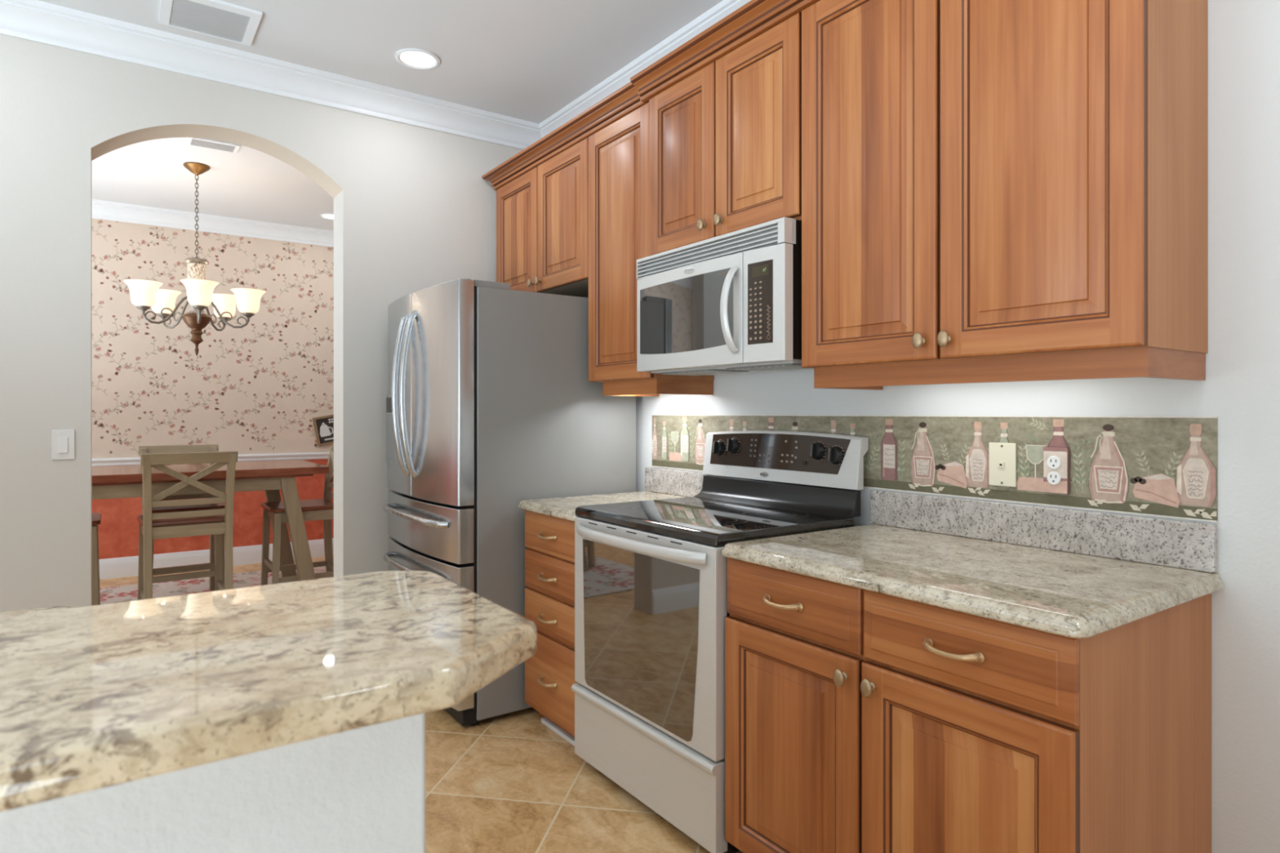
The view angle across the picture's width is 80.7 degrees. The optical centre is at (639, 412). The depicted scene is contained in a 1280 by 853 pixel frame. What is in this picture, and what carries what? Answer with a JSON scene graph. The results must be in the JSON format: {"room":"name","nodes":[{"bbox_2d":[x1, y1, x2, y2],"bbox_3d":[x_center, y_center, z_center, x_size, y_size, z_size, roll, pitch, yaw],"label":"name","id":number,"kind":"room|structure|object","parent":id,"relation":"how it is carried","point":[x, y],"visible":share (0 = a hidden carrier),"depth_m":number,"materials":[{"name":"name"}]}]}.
{"room":"kitchen","nodes":[
{"label":"kitchen","id":0,"kind":"room"},
{"bbox_2d":[91,217,333,559],"bbox_3d":[-4.152,-0.161,5.672,4.750,2.820,0.151,0,0,-35],"label":"wall","id":1,"kind":"structure","parent":0,"point":[259,387],"depth_m":6.07,"materials":[{"name":"paper"}]},
{"bbox_2d":[91,452,329,466],"bbox_3d":[-4.203,0.374,5.527,4.260,0.060,0.030,0,0,-35],"label":"trim","id":2,"kind":"structure","parent":1,"relation":"attached to","point":[313,455],"depth_m":6.24,"materials":[{"name":"white paint"}]},
{"bbox_2d":[91,199,333,247],"bbox_3d":[-4.181,-1.511,5.496,4.260,0.120,0.105,0,0,-35],"label":"trim","id":3,"kind":"structure","parent":1,"relation":"attached to","point":[100,210],"depth_m":6.01,"materials":[{"name":"white paint"}]},
{"bbox_2d":[98,537,333,579],"bbox_3d":[-4.207,1.174,5.532,4.260,0.150,0.016,0,0,-35],"label":"baseboard","id":4,"kind":"structure","parent":1,"relation":"attached to","point":[126,566],"depth_m":5.96,"materials":[{"name":"white paint"}]},
{"bbox_2d":[312,414,333,446],"bbox_3d":[-2.683,0.142,6.598,0.340,0.300,0.020,0,0,-35],"label":"framed picture","id":5,"kind":"object","parent":1,"relation":"attached to","point":[323,425],"visible":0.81,"depth_m":6.55,"materials":[{"name":"brown wood"}]},
{"bbox_2d":[0,712,425,852],"bbox_3d":[-1.035,0.749,0.202,1.948,1.000,0.135,0,0,-35],"label":"wall","id":6,"kind":"structure","parent":0,"point":[360,790],"depth_m":0.63,"materials":[{"name":"white paint"}]},
{"bbox_2d":[0,570,537,812],"bbox_3d":[-1.021,0.231,0.285,2.065,0.036,0.431,0,0,-35],"label":"countertop","id":7,"kind":"structure","parent":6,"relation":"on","point":[97,696],"depth_m":0.63,"materials":[{"name":"stone"}]},
{"bbox_2d":[0,34,522,612],"bbox_3d":[-2.823,-0.161,2.743,5.450,2.820,0.190,0,0,-35],"label":"wall","id":8,"kind":"structure","parent":0,"point":[414,208],"depth_m":3.13,"materials":[{"name":"beige paint"}]},
{"bbox_2d":[51,429,75,459],"bbox_3d":[-2.291,0.127,2.994,0.073,0.118,0.012,0,0,-35],"label":"light switch","id":9,"kind":"object","parent":8,"relation":"attached to","point":[63,442],"visible":1,"depth_m":2.99,"materials":[{"name":"white plastic"}]},
{"bbox_2d":[0,0,541,150],"bbox_3d":[-2.739,-1.511,2.623,5.450,0.120,0.105,0,0,-35],"label":"trim","id":10,"kind":"structure","parent":8,"relation":"attached to","point":[33,20],"depth_m":3.32,"materials":[{"name":"white paint"}]},
{"bbox_2d":[37,0,723,231],"bbox_3d":[-1.668,-1.621,1.190,5.850,0.100,10.440,0,0,-35],"label":"ceiling","id":11,"kind":"structure","parent":0,"point":[527,60],"depth_m":3.29,"materials":[{"name":"paint"}]},
{"bbox_2d":[123,162,266,355],"bbox_3d":[-2.806,-0.967,4.769,0.769,1.208,0.746,0,0,-35],"label":"chandelier","id":12,"kind":"object","parent":11,"relation":"hanging from","point":[145,295],"visible":1,"depth_m":4.77,"materials":[{"name":"white glass"}]},
{"bbox_2d":[158,0,262,46],"bbox_3d":[-1.704,-1.565,2.986,0.330,0.012,0.307,0,0,-35],"label":"ceiling vent","id":13,"kind":"object","parent":11,"relation":"in","point":[218,19],"visible":1,"depth_m":2.98,"materials":[{"name":"white metal"}]},
{"bbox_2d":[186,137,239,154],"bbox_3d":[-2.493,-1.565,4.401,0.260,0.012,0.160,0,0,-35],"label":"ceiling vent","id":14,"kind":"object","parent":11,"relation":"in","point":[209,144],"visible":0.92,"depth_m":4.39,"materials":[{"name":"white metal"}]},
{"bbox_2d":[320,213,333,220],"bbox_3d":[-2.458,-1.567,6.028,0.192,0.008,0.192,0,0,-35],"label":"recessed light","id":15,"kind":"object","parent":11,"relation":"in","point":[326,215],"visible":0.61,"depth_m":6.00,"materials":[{"name":"white paint"}]},
{"bbox_2d":[395,48,439,69],"bbox_3d":[-0.986,-1.567,3.342,0.192,0.008,0.192,0,0,-35],"label":"recessed light","id":16,"kind":"object","parent":11,"relation":"in","point":[413,58],"visible":1,"depth_m":3.33,"materials":[{"name":"white paint"}]},
{"bbox_2d":[99,555,743,852],"bbox_3d":[-1.668,1.299,1.190,5.850,0.100,10.440,0,0,-35],"label":"floor","id":17,"kind":"structure","parent":0,"point":[508,783],"depth_m":2.43,"materials":[{"name":"tile"}]},
{"bbox_2d":[99,566,325,604],"bbox_3d":[-2.781,1.244,4.724,2.400,0.007,2.200,0,0,-35],"label":"rug","id":18,"kind":"object","parent":17,"relation":"on","point":[129,593],"visible":0.02,"depth_m":5.36,"materials":[{"name":"fabric"}]},
{"bbox_2d":[91,512,101,605],"bbox_3d":[-3.335,0.730,4.224,0.512,1.019,0.464,0,0,-35],"label":"counter chair","id":19,"kind":"object","parent":18,"relation":"on","point":[95,517],"visible":0.22,"depth_m":4.18,"materials":[{"name":"beige paint"}]},
{"bbox_2d":[138,444,225,591],"bbox_3d":[-3.002,0.730,4.949,0.464,1.019,0.512,0,0,-36],"label":"counter chair","id":20,"kind":"object","parent":18,"relation":"on","point":[207,447],"visible":0.29,"depth_m":5.01,"materials":[{"name":"beige paint"}]},
{"bbox_2d":[137,451,238,599],"bbox_3d":[-2.625,0.730,4.356,0.464,1.019,0.512,0,0,-37],"label":"counter chair","id":21,"kind":"object","parent":18,"relation":"on","point":[216,522],"visible":0.88,"depth_m":4.23,"materials":[{"name":"brown wood"}]},
{"bbox_2d":[91,459,328,581],"bbox_3d":[-2.838,0.790,4.647,1.560,0.902,0.820,0,0,-35],"label":"dining table","id":22,"kind":"object","parent":18,"relation":"on","point":[269,477],"visible":0.44,"depth_m":4.61,"materials":[{"name":"beige paint"}]},
{"bbox_2d":[261,444,333,585],"bbox_3d":[-2.210,0.730,5.016,0.512,1.019,0.464,0,0,-35],"label":"counter chair","id":23,"kind":"object","parent":18,"relation":"on","point":[314,509],"visible":0.44,"depth_m":5.00,"materials":[{"name":"beige paint"}]},
{"bbox_2d":[382,278,635,725],"bbox_3d":[-0.666,0.359,3.519,0.949,1.778,0.912,0,0,-35],"label":"refrigerator","id":24,"kind":"object","parent":17,"relation":"on","point":[492,406],"visible":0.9,"depth_m":3.09,"materials":[{"name":"metal"}]},
{"bbox_2d":[524,510,577,746],"bbox_3d":[-0.103,0.817,3.036,0.660,0.861,0.454,0,0,-35],"label":"base cabinet","id":25,"kind":"object","parent":17,"relation":"on","point":[549,540],"visible":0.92,"depth_m":2.85,"materials":[{"name":"brown wood"}]},
{"bbox_2d":[518,490,687,521],"bbox_3d":[-0.101,0.369,3.042,0.650,0.034,0.461,0,0,-35],"label":"countertop","id":26,"kind":"structure","parent":25,"relation":"on","point":[564,508],"depth_m":3.00,"materials":[{"name":"stone"}]},
{"bbox_2d":[571,430,868,852],"bbox_3d":[0.227,0.657,2.523,0.704,1.184,0.760,0,0,-35],"label":"range","id":27,"kind":"object","parent":17,"relation":"on","point":[651,613],"visible":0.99,"depth_m":2.36,"materials":[{"name":"white metal"}]},
{"bbox_2d":[575,496,853,546],"bbox_3d":[0.223,0.346,2.521,0.575,0.033,0.760,0,0,-35],"label":"cooktop","id":28,"kind":"object","parent":27,"relation":"in","point":[693,521],"depth_m":2.39,"materials":[{"name":"black glass"}]},
{"bbox_2d":[724,557,1211,852],"bbox_3d":[0.732,0.817,1.850,0.660,0.861,0.912,0,0,-35],"label":"base cabinet","id":29,"kind":"object","parent":17,"relation":"on","point":[857,720],"visible":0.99,"depth_m":1.57,"materials":[{"name":"brown wood"}]},
{"bbox_2d":[721,524,1223,638],"bbox_3d":[0.744,0.369,1.843,0.650,0.034,0.938,0,0,-35],"label":"countertop","id":30,"kind":"structure","parent":29,"relation":"on","point":[1068,594],"depth_m":1.65,"materials":[{"name":"stone"}]},
{"bbox_2d":[635,0,1279,852],"bbox_3d":[1.553,-0.161,1.392,0.150,2.820,7.060,0,0,-35],"label":"wall","id":31,"kind":"structure","parent":0,"point":[1241,387],"depth_m":1.64,"materials":[{"name":"white paint"}]},
{"bbox_2d":[496,133,591,297],"bbox_3d":[-0.377,-0.892,3.696,0.347,0.624,0.937,0,0,-35],"label":"upper cabinet","id":32,"kind":"object","parent":31,"relation":"attached to","point":[542,214],"visible":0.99,"depth_m":3.56,"materials":[{"name":"brown wood"}]},
{"bbox_2d":[538,0,751,137],"bbox_3d":[1.414,-1.511,1.386,0.084,0.120,6.910,0,0,-35],"label":"trim","id":33,"kind":"structure","parent":31,"relation":"attached to","point":[621,77],"depth_m":3.35,"materials":[{"name":"white paint"}]},
{"bbox_2d":[588,100,713,396],"bbox_3d":[0.025,-0.638,3.126,0.347,1.132,0.456,0,0,-35],"label":"upper cabinet","id":34,"kind":"object","parent":31,"relation":"attached to","point":[619,151],"visible":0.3,"depth_m":3.03,"materials":[{"name":"brown wood"}]},
{"bbox_2d":[644,466,706,497],"bbox_3d":[0.156,0.298,3.226,0.020,0.106,0.443,0,0,-35],"label":"backsplash","id":35,"kind":"structure","parent":31,"relation":"attached to","point":[666,481],"depth_m":3.23,"materials":[{"name":"stone"}]},
{"bbox_2d":[648,12,801,256],"bbox_3d":[0.371,-0.889,2.623,0.360,0.630,0.763,0,0,-35],"label":"upper cabinet","id":36,"kind":"object","parent":31,"relation":"attached to","point":[725,140],"visible":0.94,"depth_m":2.48,"materials":[{"name":"brown wood"}]},
{"bbox_2d":[636,217,813,375],"bbox_3d":[0.332,-0.358,2.598,0.450,0.430,0.756,0,0,-35],"label":"microwave","id":37,"kind":"object","parent":36,"relation":"attached to","point":[731,303],"visible":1,"depth_m":2.40,"materials":[{"name":"white metal"}]},
{"bbox_2d":[652,414,1217,522],"bbox_3d":[0.663,0.125,2.523,0.003,0.233,2.114,0,0,-35],"label":"wallpaper border","id":38,"kind":"object","parent":31,"relation":"attached to","point":[1157,466],"visible":0.69,"depth_m":2.00,"materials":[{"name":"paper"}]},
{"bbox_2d":[988,442,1016,487],"bbox_3d":[0.985,0.141,2.051,0.011,0.118,0.076,0,0,-35],"label":"phone jack plate","id":39,"kind":"object","parent":38,"relation":"attached to","point":[1002,456],"visible":1,"depth_m":2.05,"materials":[{"name":"beige plastic"}]},
{"bbox_2d":[801,0,1208,390],"bbox_3d":[0.852,-0.638,1.940,0.360,1.132,0.906,0,0,-35],"label":"upper cabinet","id":40,"kind":"object","parent":31,"relation":"attached to","point":[993,190],"visible":1,"depth_m":1.71,"materials":[{"name":"brown wood"}]},
{"bbox_2d":[481,0,819,190],"bbox_3d":[0.218,-1.222,2.814,0.388,0.078,3.176,0,0,-35],"label":"crown molding","id":41,"kind":"structure","parent":40,"relation":"attached to","point":[754,18],"depth_m":2.73,"materials":[{"name":"brown wood"}]},
{"bbox_2d":[870,489,1217,573],"bbox_3d":[1.001,0.298,2.027,0.020,0.106,0.914,0,0,-35],"label":"backsplash","id":42,"kind":"structure","parent":31,"relation":"attached to","point":[1178,544],"depth_m":1.92,"materials":[{"name":"stone"}]},
{"bbox_2d":[1043,447,1069,493],"bbox_3d":[1.066,0.147,1.932,0.014,0.117,0.060,0,0,-35],"label":"outlet plate","id":43,"kind":"object","parent":31,"relation":"attached to","point":[1055,460],"visible":1,"depth_m":1.93,"materials":[{"name":"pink plastic"}]},
{"bbox_2d":[1046,471,1061,484],"bbox_3d":[1.061,0.168,1.932,0.004,0.034,0.034,0,0,-35],"label":"socket","id":44,"kind":"object","parent":43,"relation":"attached to","point":[1052,477],"depth_m":1.93,"materials":[{"name":"white plastic"}]},
{"bbox_2d":[1046,456,1061,469],"bbox_3d":[1.061,0.128,1.932,0.004,0.034,0.034,0,0,-35],"label":"socket","id":45,"kind":"object","parent":43,"relation":"attached to","point":[1052,462],"depth_m":1.93,"materials":[{"name":"white plastic"}]},
{"bbox_3d":[-1.457,0.818,0.517,1.620,0.862,0.864,0,0,-35],"label":"wall","id":46,"kind":"structure","parent":0,"visible":0},
{"bbox_2d":[0,605,72,616],"bbox_3d":[-1.460,0.369,0.561,1.665,0.034,0.938,0,0,-35],"label":"countertop","id":47,"kind":"structure","parent":46,"relation":"on","point":[57,607],"depth_m":1.34,"materials":[{"name":"stone"}]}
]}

